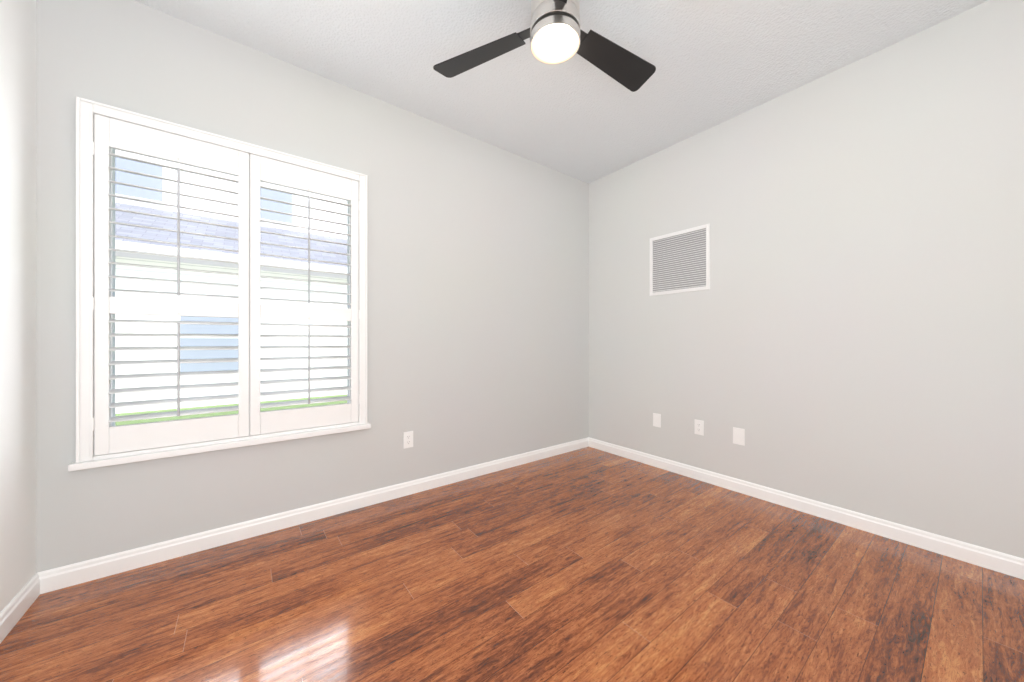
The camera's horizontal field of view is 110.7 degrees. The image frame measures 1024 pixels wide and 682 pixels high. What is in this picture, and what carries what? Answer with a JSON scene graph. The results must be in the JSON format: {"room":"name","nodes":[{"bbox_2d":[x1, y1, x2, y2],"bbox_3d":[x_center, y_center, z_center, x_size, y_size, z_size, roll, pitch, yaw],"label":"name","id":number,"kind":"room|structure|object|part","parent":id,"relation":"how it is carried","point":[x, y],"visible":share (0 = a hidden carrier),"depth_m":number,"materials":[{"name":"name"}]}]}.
{"room":"empty bedroom","nodes":[
{"label":"empty bedroom","id":0,"kind":"room"},
{"bbox_2d":[0,0,35,612],"bbox_3d":[-1.178,-0.275,0.238,0.150,2.750,3.150,0,0,-37],"label":"wall","id":1,"kind":"structure","parent":0,"point":[17,295],"depth_m":1.41,"materials":[{"name":"paint"}]},
{"bbox_2d":[0,571,43,642],"bbox_3d":[-1.158,1.054,0.348,0.014,0.092,2.940,0,0,-37],"label":"baseboard","id":2,"kind":"structure","parent":1,"relation":"attached to","point":[14,610],"depth_m":1.41,"materials":[{"name":"white wood"}]},
{"bbox_2d":[36,0,588,572],"bbox_3d":[-0.678,-0.275,2.686,3.900,2.750,0.150,0,0,-37],"label":"wall","id":3,"kind":"structure","parent":0,"point":[478,300],"depth_m":2.35,"materials":[{"name":"paint"}]},
{"bbox_2d":[68,96,370,471],"bbox_3d":[-1.505,-0.259,2.029,1.290,1.673,0.200,0,0,-37],"label":"window","id":4,"kind":"structure","parent":3,"relation":"in","point":[86,111],"depth_m":1.71,"materials":[{"name":"white wood"}]},
{"bbox_2d":[94,114,248,455],"bbox_3d":[-1.696,-0.258,1.806,0.571,1.570,0.071,0,0,-37],"label":"window shutter","id":5,"kind":"object","parent":4,"relation":"attached to","point":[112,133],"visible":1,"depth_m":1.76,"materials":[{"name":"white painted wood"}]},
{"bbox_2d":[250,154,358,435],"bbox_3d":[-1.238,-0.258,2.153,0.571,1.570,0.071,0,0,-37],"label":"window shutter","id":6,"kind":"object","parent":4,"relation":"attached to","point":[273,172],"visible":1,"depth_m":2.12,"materials":[{"name":"white painted wood"}]},
{"bbox_2d":[44,437,587,592],"bbox_3d":[-0.629,1.054,2.620,3.600,0.092,0.014,0,0,-37],"label":"baseboard","id":7,"kind":"structure","parent":3,"relation":"attached to","point":[92,569],"depth_m":2.02,"materials":[{"name":"white wood"}]},
{"bbox_2d":[403,431,412,448],"bbox_3d":[-0.742,0.708,2.538,0.072,0.116,0.008,0,0,-37],"label":"electrical outlet","id":8,"kind":"object","parent":3,"relation":"attached to","point":[407,439],"visible":1,"depth_m":2.53,"materials":[{"name":"white plastic"}]},
{"bbox_2d":[0,447,1023,681],"bbox_3d":[0.272,1.160,1.429,3.900,0.120,3.300,0,0,-37],"label":"floor","id":9,"kind":"structure","parent":0,"point":[588,564],"depth_m":1.50,"materials":[{"name":"laminate"}]},
{"bbox_2d":[133,0,988,183],"bbox_3d":[0.272,-1.710,1.429,3.900,0.120,3.300,0,0,-37],"label":"ceiling","id":10,"kind":"structure","parent":0,"point":[713,62],"depth_m":2.05,"materials":[{"name":"white paint"}]},
{"bbox_2d":[433,0,655,91],"bbox_3d":[0.267,-1.454,1.623,1.027,0.392,1.132,0,0,-37],"label":"ceiling fan","id":11,"kind":"object","parent":10,"relation":"hanging from","point":[555,33],"visible":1,"depth_m":1.63,"materials":[{"name":"black wood"}]},
{"bbox_3d":[0.187,-1.277,1.540,0.209,0.038,0.209,0,0,-37],"label":"globe","id":12,"kind":"part","parent":11,"relation":"part of","materials":[{"name":"white glass"}]},
{"bbox_2d":[589,0,1023,558],"bbox_3d":[1.813,-0.275,2.501,0.150,2.750,3.150,0,0,-37],"label":"wall","id":13,"kind":"structure","parent":0,"point":[845,330],"depth_m":2.10,"materials":[{"name":"paint"}]},
{"bbox_2d":[653,413,660,427],"bbox_3d":[1.266,0.692,3.094,0.007,0.116,0.072,0,0,-37],"label":"electrical outlet","id":14,"kind":"object","parent":13,"relation":"attached to","point":[656,420],"visible":1,"depth_m":3.09,"materials":[{"name":"white plastic"}]},
{"bbox_2d":[650,223,709,295],"bbox_3d":[1.378,-0.655,2.944,0.012,0.510,0.510,0,0,-37],"label":"air vent","id":15,"kind":"object","parent":13,"relation":"in","point":[679,261],"visible":1,"depth_m":2.92,"materials":[{"name":"white metal"}]},
{"bbox_2d":[695,419,703,435],"bbox_3d":[1.482,0.685,2.806,0.008,0.116,0.072,0,0,-37],"label":"electrical outlet","id":16,"kind":"object","parent":13,"relation":"attached to","point":[699,427],"visible":1,"depth_m":2.80,"materials":[{"name":"white plastic"}]},
{"bbox_2d":[733,427,744,445],"bbox_3d":[1.653,0.695,2.582,0.007,0.120,0.078,0,0,-37],"label":"electrical outlet","id":17,"kind":"object","parent":13,"relation":"attached to","point":[738,436],"visible":1,"depth_m":2.58,"materials":[{"name":"white plastic"}]},
{"bbox_2d":[588,437,1023,579],"bbox_3d":[1.702,1.054,2.511,0.014,0.092,2.940,0,0,-37],"label":"baseboard","id":18,"kind":"structure","parent":13,"relation":"attached to","point":[990,559],"depth_m":2.11,"materials":[{"name":"white wood"}]},
{"label":"outside","id":19,"kind":"structure","parent":0,"visible":0},
{"bbox_2d":[115,394,346,425],"bbox_3d":[-13.304,1.300,18.219,55.000,0.100,39.840,0,0,-37],"label":"ground","id":20,"kind":"structure","parent":19,"point":[206,414],"depth_m":6.37,"materials":[{"name":"green plant"}]},
{"bbox_2d":[115,150,346,413],"bbox_3d":[-6.078,-2.225,7.836,26.600,6.950,2.920,0,0,-37],"label":"house","id":21,"kind":"structure","parent":20,"relation":"on","point":[145,233],"depth_m":7.43,"materials":[{"name":"white"}]}
]}

